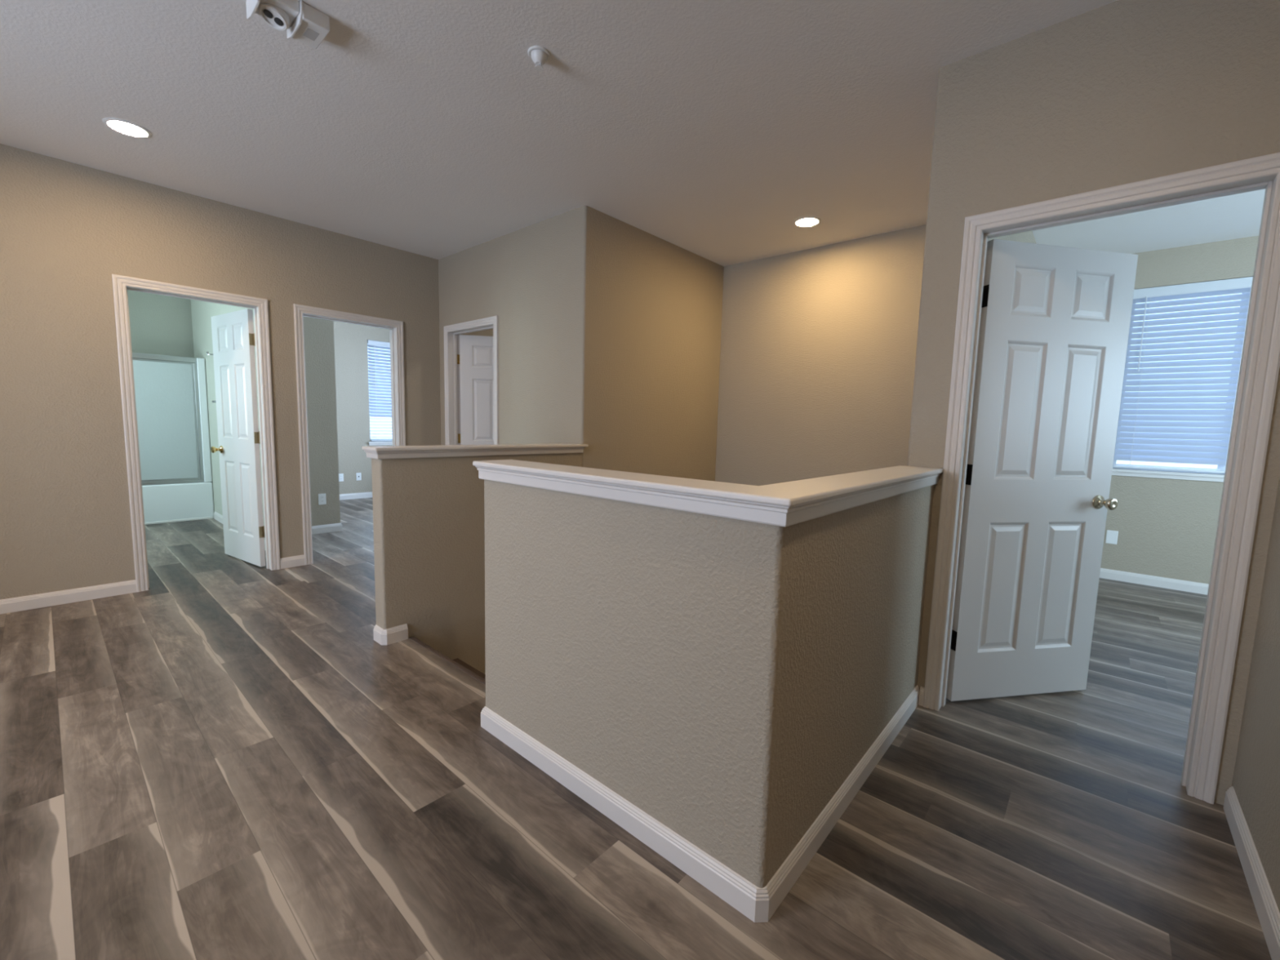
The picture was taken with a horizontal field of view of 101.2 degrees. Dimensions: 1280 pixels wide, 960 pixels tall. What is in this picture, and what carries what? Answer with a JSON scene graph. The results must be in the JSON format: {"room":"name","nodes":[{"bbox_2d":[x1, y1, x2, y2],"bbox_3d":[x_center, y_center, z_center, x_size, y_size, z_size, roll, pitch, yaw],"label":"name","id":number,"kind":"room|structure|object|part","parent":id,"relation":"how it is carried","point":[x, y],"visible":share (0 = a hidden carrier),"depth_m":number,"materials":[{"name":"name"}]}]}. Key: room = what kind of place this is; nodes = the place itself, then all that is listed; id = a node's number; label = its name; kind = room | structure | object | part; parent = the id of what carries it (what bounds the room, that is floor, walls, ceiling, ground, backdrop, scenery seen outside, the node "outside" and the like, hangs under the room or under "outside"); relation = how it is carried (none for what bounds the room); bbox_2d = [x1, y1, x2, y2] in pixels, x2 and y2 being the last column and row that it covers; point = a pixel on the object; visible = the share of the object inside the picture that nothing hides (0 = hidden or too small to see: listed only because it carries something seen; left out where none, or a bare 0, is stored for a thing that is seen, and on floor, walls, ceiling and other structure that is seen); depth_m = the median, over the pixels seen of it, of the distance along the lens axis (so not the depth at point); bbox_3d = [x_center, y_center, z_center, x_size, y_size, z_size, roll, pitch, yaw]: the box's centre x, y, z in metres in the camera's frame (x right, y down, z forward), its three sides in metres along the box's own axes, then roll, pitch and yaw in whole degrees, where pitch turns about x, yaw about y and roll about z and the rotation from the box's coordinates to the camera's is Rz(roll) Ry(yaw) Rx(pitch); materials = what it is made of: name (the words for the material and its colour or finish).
{"room":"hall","nodes":[
{"label":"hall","id":0,"kind":"room"},
{"bbox_2d":[127,289,194,357],"bbox_3d":[-6.386,-0.914,5.780,0.118,2.744,2.528,7,8,41],"label":"wall","id":1,"kind":"structure","parent":0,"point":[160,325],"depth_m":6.30,"materials":[{"name":"paint"}]},
{"bbox_2d":[191,299,265,540],"bbox_3d":[-4.152,-0.819,5.426,3.435,2.744,0.118,7,8,41],"label":"wall","id":2,"kind":"structure","parent":0,"point":[202,312],"depth_m":5.98,"materials":[{"name":"paint"}]},
{"bbox_2d":[213,511,265,550],"bbox_3d":[-3.989,0.535,5.307,2.755,0.086,0.014,7,8,41],"label":"baseboard","id":3,"kind":"structure","parent":2,"relation":"attached to","point":[218,517],"depth_m":6.04,"materials":[{"name":"white paint"}]},
{"bbox_2d":[0,143,493,599],"bbox_3d":[-2.832,-0.660,4.248,0.118,2.744,7.700,7,8,41],"label":"wall","id":4,"kind":"structure","parent":0,"point":[66,227],"depth_m":3.41,"materials":[{"name":"beige paint"}]},
{"bbox_2d":[0,579,136,613],"bbox_3d":[-4.410,0.817,2.539,0.014,0.086,2.872,7,8,41],"label":"baseboard","id":5,"kind":"structure","parent":4,"relation":"attached to","point":[68,596],"depth_m":3.37,"materials":[{"name":"white paint"}]},
{"bbox_2d":[111,274,280,591],"bbox_3d":[-3.461,-0.341,4.087,0.830,2.112,0.843,7,8,41],"label":"door","id":6,"kind":"structure","parent":4,"relation":"in","point":[234,340],"depth_m":4.15,"materials":[{"name":"white paint"}]},
{"bbox_3d":[-3.598,-0.259,4.468,0.066,0.066,0.072,5,7,33],"label":"knob","id":7,"kind":"part","parent":6,"relation":"part of","materials":[{"name":"gold metal"}]},
{"bbox_2d":[280,555,305,568],"bbox_3d":[-2.847,0.670,4.309,0.014,0.086,0.174,7,8,41],"label":"baseboard","id":8,"kind":"structure","parent":4,"relation":"attached to","point":[295,561],"depth_m":4.30,"materials":[{"name":"white paint"}]},
{"bbox_2d":[293,303,405,564],"bbox_3d":[-2.528,-0.376,4.635,0.154,2.112,0.864,7,8,41],"label":"door frame","id":9,"kind":"structure","parent":4,"relation":"in","point":[396,327],"depth_m":4.38,"materials":[{"name":"white paint"}]},
{"bbox_3d":[-2.575,-0.382,4.684,0.018,2.112,0.852,7,8,41],"label":"casing","id":10,"kind":"part","parent":9,"relation":"part of","materials":[{"name":"white paint"}]},
{"bbox_2d":[302,316,340,526],"bbox_3d":[-4.313,-0.893,6.090,2.310,2.744,0.672,7,8,41],"label":"wall","id":11,"kind":"structure","parent":0,"point":[318,334],"depth_m":5.50,"materials":[{"name":"beige paint"}]},
{"bbox_2d":[318,493,326,505],"bbox_3d":[-3.360,0.203,5.562,0.008,0.116,0.072,7,8,41],"label":"wall outlet","id":12,"kind":"object","parent":11,"relation":"attached to","point":[322,497],"visible":1,"depth_m":5.56,"materials":[{"name":"white plastic"}]},
{"bbox_2d":[311,523,342,534],"bbox_3d":[-4.323,0.428,6.232,2.304,0.086,0.666,7,8,41],"label":"baseboard","id":13,"kind":"structure","parent":11,"relation":"attached to","point":[319,529],"depth_m":5.61,"materials":[{"name":"white paint"}]},
{"bbox_2d":[333,320,392,494],"bbox_3d":[-4.213,-1.099,8.056,0.150,2.744,3.772,7,8,41],"label":"wall","id":14,"kind":"structure","parent":0,"point":[350,340],"depth_m":7.87,"materials":[{"name":"beige paint"}]},
{"bbox_2d":[338,473,343,481],"bbox_3d":[-4.443,-0.036,7.814,0.008,0.116,0.072,7,8,41],"label":"wall outlet","id":15,"kind":"object","parent":14,"relation":"attached to","point":[340,475],"visible":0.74,"depth_m":7.82,"materials":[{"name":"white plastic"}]},
{"bbox_2d":[339,492,372,500],"bbox_3d":[-3.960,0.208,8.397,0.014,0.086,3.070,7,8,41],"label":"baseboard","id":16,"kind":"structure","parent":14,"relation":"attached to","point":[363,495],"depth_m":7.98,"materials":[{"name":"white paint"}]},
{"bbox_2d":[355,472,361,480],"bbox_3d":[-4.278,-0.052,8.001,0.008,0.116,0.072,7,8,41],"label":"wall outlet","id":17,"kind":"object","parent":14,"relation":"attached to","point":[358,477],"visible":1,"depth_m":8.00,"materials":[{"name":"white plastic"}]},
{"bbox_2d":[367,346,392,445],"bbox_3d":[-3.754,-1.370,8.521,0.171,1.592,1.335,7,8,41],"label":"window","id":18,"kind":"structure","parent":14,"relation":"in","point":[371,442],"depth_m":8.19,"materials":[{"name":"white plastic"}]},
{"bbox_2d":[367,339,392,440],"bbox_3d":[-3.729,-1.399,8.499,0.075,1.524,1.251,7,8,41],"label":"window blind","id":19,"kind":"object","parent":18,"relation":"attached to","point":[371,344],"visible":0.38,"depth_m":8.15,"materials":[{"name":"white plastic"}]},
{"bbox_3d":[-4.083,-1.349,8.117,0.053,1.462,0.002,7,8,41],"label":"ladder cord","id":20,"kind":"part","parent":19,"relation":"part of","materials":[{"name":"white fabric"}]},
{"bbox_3d":[-3.757,-0.651,8.585,0.050,0.018,1.231,7,8,41],"label":"rail","id":21,"kind":"part","parent":19,"relation":"part of","materials":[{"name":"white plastic"}]},
{"bbox_3d":[-3.754,-0.604,8.586,0.121,0.056,1.335,7,8,41],"label":"sill","id":22,"kind":"part","parent":18,"relation":"part of","materials":[{"name":"white paint"}]},
{"bbox_2d":[438,209,573,444],"bbox_3d":[-1.190,-0.652,4.563,1.936,2.744,0.118,7,8,41],"label":"wall","id":23,"kind":"structure","parent":0,"point":[524,277],"depth_m":4.20,"materials":[{"name":"beige paint"}]},
{"bbox_2d":[443,315,498,444],"bbox_3d":[-1.325,-0.392,5.078,0.882,2.112,0.714,7,8,41],"label":"door","id":24,"kind":"structure","parent":23,"relation":"in","point":[471,362],"depth_m":5.07,"materials":[{"name":"white paint"}]},
{"bbox_3d":[-1.748,-1.162,5.068,0.002,0.090,0.032,7,8,41],"label":"jamb hinge plate","id":25,"kind":"part","parent":24,"relation":"part of","materials":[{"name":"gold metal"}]},
{"bbox_3d":[-1.767,-0.406,5.148,0.002,0.090,0.032,7,8,41],"label":"jamb hinge plate","id":26,"kind":"part","parent":24,"relation":"part of","materials":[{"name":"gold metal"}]},
{"bbox_2d":[361,205,724,674],"bbox_3d":[-0.392,0.875,4.116,0.181,5.644,3.248,7,8,41],"label":"wall","id":27,"kind":"structure","parent":0,"point":[647,308],"depth_m":3.85,"materials":[{"name":"beige paint"}]},
{"bbox_3d":[-0.978,0.810,3.436,0.145,0.086,1.430,7,8,41],"label":"baseboard","id":28,"kind":"part","parent":27,"relation":"part of","materials":[{"name":"white paint"}]},
{"bbox_3d":[-0.949,-0.180,3.335,0.165,0.040,1.459,7,8,41],"label":"cap moulding","id":29,"kind":"part","parent":27,"relation":"part of","materials":[{"name":"white paint"}]},
{"bbox_2d":[0,0,1265,266],"bbox_3d":[-0.802,-1.919,3.020,12.300,0.120,9.000,7,8,41],"label":"ceiling","id":30,"kind":"structure","parent":0,"point":[428,128],"depth_m":2.58,"materials":[{"name":"paint"}]},
{"bbox_2d":[102,117,152,137],"bbox_3d":[-2.744,-1.883,2.818,0.192,0.007,0.192,7,8,41],"label":"recessed light","id":31,"kind":"object","parent":30,"relation":"in","point":[124,126],"visible":1,"depth_m":2.81,"materials":[{"name":"white plastic"}]},
{"bbox_2d":[245,0,329,48],"bbox_3d":[-1.313,-1.722,1.967,0.172,0.075,0.225,7,8,41],"label":"ceiling fixture","id":32,"kind":"object","parent":30,"relation":"attached to","point":[303,23],"visible":1,"depth_m":1.95,"materials":[{"name":"white plastic"}]},
{"bbox_3d":[-1.385,-1.718,1.885,0.172,0.071,0.007,7,8,41],"label":"plate","id":33,"kind":"part","parent":32,"relation":"part of","materials":[{"name":"white plastic"}]},
{"bbox_3d":[-1.300,-1.726,1.981,0.172,0.071,0.006,7,8,41],"label":"plate","id":34,"kind":"part","parent":32,"relation":"part of","materials":[{"name":"white plastic"}]},
{"bbox_2d":[302,27,319,40],"bbox_3d":[-1.262,-1.709,2.018,0.060,0.001,0.040,7,8,41],"label":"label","id":35,"kind":"object","parent":32,"relation":"attached to","point":[308,33],"depth_m":2.02,"materials":[{"name":"white paper"}]},
{"bbox_2d":[527,45,550,71],"bbox_3d":[-0.417,-1.730,2.172,0.092,0.058,0.092,7,8,41],"label":"sprinkler","id":36,"kind":"object","parent":30,"relation":"attached to","point":[540,55],"visible":1,"depth_m":2.15,"materials":[{"name":"white plastic"}]},
{"bbox_2d":[793,216,821,226],"bbox_3d":[1.226,-1.892,3.859,0.192,0.007,0.192,7,8,41],"label":"recessed light","id":37,"kind":"object","parent":30,"relation":"in","point":[807,221],"visible":1,"depth_m":3.84,"materials":[{"name":"white plastic"}]},
{"bbox_2d":[0,497,1271,959],"bbox_3d":[-0.873,0.869,3.315,12.100,0.001,8.900,7,8,41],"label":"floor","id":38,"kind":"structure","parent":0,"point":[224,758],"depth_m":1.66,"materials":[{"name":"laminate"}]},
{"bbox_2d":[142,481,213,524],"bbox_3d":[-5.826,0.252,5.889,0.782,0.432,1.526,7,8,41],"label":"bathtub","id":39,"kind":"object","parent":38,"relation":"on","point":[190,501],"visible":0.27,"depth_m":5.97,"materials":[{"name":"white ceramic"}]},
{"bbox_2d":[196,357,212,482],"bbox_3d":[-5.807,-0.673,5.795,0.767,1.428,1.526,7,8,41],"label":"shower surround","id":40,"kind":"object","parent":39,"relation":"on","point":[200,362],"visible":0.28,"depth_m":6.09,"materials":[{"name":"white plastic"}]},
{"bbox_2d":[132,352,204,484],"bbox_3d":[-5.565,-0.642,5.558,0.063,1.424,1.422,7,8,41],"label":"shower door","id":41,"kind":"structure","parent":40,"relation":"attached to","point":[166,387],"depth_m":5.87,"materials":[{"name":"glass"}]},
{"bbox_3d":[-5.548,-1.321,5.486,0.063,0.058,1.422,7,8,41],"label":"rail","id":42,"kind":"part","parent":41,"relation":"part of","materials":[{"name":"metal"}]},
{"bbox_3d":[-5.583,0.050,5.631,0.063,0.032,1.422,7,8,41],"label":"rail","id":43,"kind":"part","parent":41,"relation":"part of","materials":[{"name":"metal"}]},
{"bbox_3d":[-5.105,-0.672,6.080,0.054,1.332,0.028,7,8,41],"label":"rail","id":44,"kind":"part","parent":41,"relation":"part of","materials":[{"name":"metal"}]},
{"bbox_2d":[409,636,485,684],"bbox_3d":[0.507,1.869,3.514,2.195,1.968,3.081,7,8,41],"label":"staircase","id":45,"kind":"structure","parent":38,"relation":"attached to","point":[458,663],"depth_m":2.82,"materials":[{"name":"brown wood"}]},
{"bbox_2d":[472,459,943,922],"bbox_3d":[0.321,0.474,2.203,1.304,1.078,1.484,7,8,41],"label":"wall","id":46,"kind":"structure","parent":0,"point":[718,670],"depth_m":1.54,"materials":[{"name":"beige paint"}]},
{"bbox_3d":[0.314,0.968,2.262,1.268,0.086,1.464,7,8,41],"label":"baseboard","id":47,"kind":"part","parent":46,"relation":"part of","materials":[{"name":"white paint"}]},
{"bbox_3d":[0.336,-0.018,2.154,1.288,0.048,1.474,7,8,41],"label":"cap moulding","id":48,"kind":"part","parent":46,"relation":"part of","materials":[{"name":"white paint"}]},
{"bbox_2d":[715,224,926,485],"bbox_3d":[1.544,0.867,4.655,2.314,5.644,0.118,7,8,41],"label":"wall","id":49,"kind":"structure","parent":0,"point":[818,351],"depth_m":4.44,"materials":[{"name":"beige paint"}]},
{"bbox_2d":[906,67,941,466],"bbox_3d":[1.253,-0.358,2.381,0.012,2.744,0.118,7,8,41],"label":"wall","id":50,"kind":"structure","parent":0,"point":[940,68],"depth_m":2.28,"materials":[{"name":"beige paint"}]},
{"bbox_2d":[987,231,1035,243],"bbox_3d":[2.447,-0.463,3.655,0.117,2.744,3.379,7,8,41],"label":"wall","id":51,"kind":"structure","parent":0,"point":[1024,237],"depth_m":3.52,"materials":[{"name":"beige paint"}]},
{"bbox_2d":[909,0,1279,805],"bbox_3d":[1.659,-0.310,2.027,1.071,2.744,0.118,7,8,41],"label":"wall","id":52,"kind":"structure","parent":0,"point":[1119,92],"depth_m":1.88,"materials":[{"name":"beige paint"}]},
{"bbox_2d":[918,685,924,706],"bbox_3d":[1.277,0.979,2.384,0.018,0.086,0.014,7,8,41],"label":"baseboard","id":53,"kind":"structure","parent":52,"relation":"attached to","point":[922,688],"depth_m":2.38,"materials":[{"name":"white paint"}]},
{"bbox_2d":[923,152,1279,804],"bbox_3d":[1.887,-0.010,2.250,0.897,2.112,0.751,7,8,41],"label":"door","id":54,"kind":"structure","parent":52,"relation":"in","point":[1042,331],"depth_m":2.30,"materials":[{"name":"white paint"}]},
{"bbox_3d":[2.132,0.106,2.406,0.066,0.066,0.072,0,6,-11],"label":"knob","id":55,"kind":"part","parent":54,"relation":"part of","materials":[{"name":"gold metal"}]},
{"bbox_2d":[1100,235,1258,584],"bbox_3d":[5.016,-0.407,3.751,3.857,2.744,0.150,7,8,41],"label":"wall","id":56,"kind":"structure","parent":0,"point":[1166,527],"depth_m":4.27,"materials":[{"name":"beige paint"}]},
{"bbox_2d":[1105,529,1118,544],"bbox_3d":[4.080,0.495,4.548,0.074,0.116,0.006,7,8,41],"label":"wall plate","id":57,"kind":"object","parent":56,"relation":"attached to","point":[1111,535],"visible":1,"depth_m":4.54,"materials":[{"name":"white plastic"}]},
{"bbox_2d":[1099,568,1208,595],"bbox_3d":[4.935,0.920,3.824,3.600,0.086,0.014,7,8,41],"label":"baseboard","id":58,"kind":"structure","parent":56,"relation":"attached to","point":[1140,579],"depth_m":4.38,"materials":[{"name":"white paint"}]},
{"bbox_2d":[1111,292,1250,482],"bbox_3d":[4.606,-0.759,4.063,1.405,1.552,0.171,7,8,41],"label":"window","id":59,"kind":"structure","parent":56,"relation":"in","point":[1171,474],"depth_m":4.30,"materials":[{"name":"white plastic"}]},
{"bbox_3d":[4.570,-0.014,4.123,1.405,0.056,0.121,7,8,41],"label":"sill","id":60,"kind":"part","parent":59,"relation":"part of","materials":[{"name":"white paint"}]},
{"bbox_2d":[1113,276,1253,473],"bbox_3d":[4.588,-0.789,4.036,1.318,1.482,0.075,7,8,41],"label":"window blind","id":61,"kind":"object","parent":59,"relation":"attached to","point":[1136,406],"visible":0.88,"depth_m":4.24,"materials":[{"name":"white plastic"}]},
{"bbox_3d":[4.187,-0.819,4.402,0.002,1.420,0.053,7,8,41],"label":"ladder cord","id":62,"kind":"part","parent":61,"relation":"part of","materials":[{"name":"white fabric"}]},
{"bbox_3d":[4.577,-0.062,4.121,1.298,0.018,0.050,7,8,41],"label":"rail","id":63,"kind":"part","parent":61,"relation":"part of","materials":[{"name":"white plastic"}]},
{"bbox_3d":[4.595,-0.771,4.046,0.002,1.420,0.053,7,8,41],"label":"ladder cord","id":64,"kind":"part","parent":61,"relation":"part of","materials":[{"name":"white fabric"}]},
{"bbox_2d":[1231,475,1279,912],"bbox_3d":[1.008,-0.154,0.394,0.118,2.744,3.441,7,8,41],"label":"wall","id":65,"kind":"structure","parent":0,"point":[1255,783],"depth_m":1.56,"materials":[{"name":"beige paint"}]},
{"bbox_2d":[1223,786,1279,959],"bbox_3d":[0.884,1.165,0.532,0.014,0.086,3.289,7,8,41],"label":"baseboard","id":66,"kind":"structure","parent":65,"relation":"attached to","point":[1265,905],"depth_m":1.43,"materials":[{"name":"white paint"}]}
]}

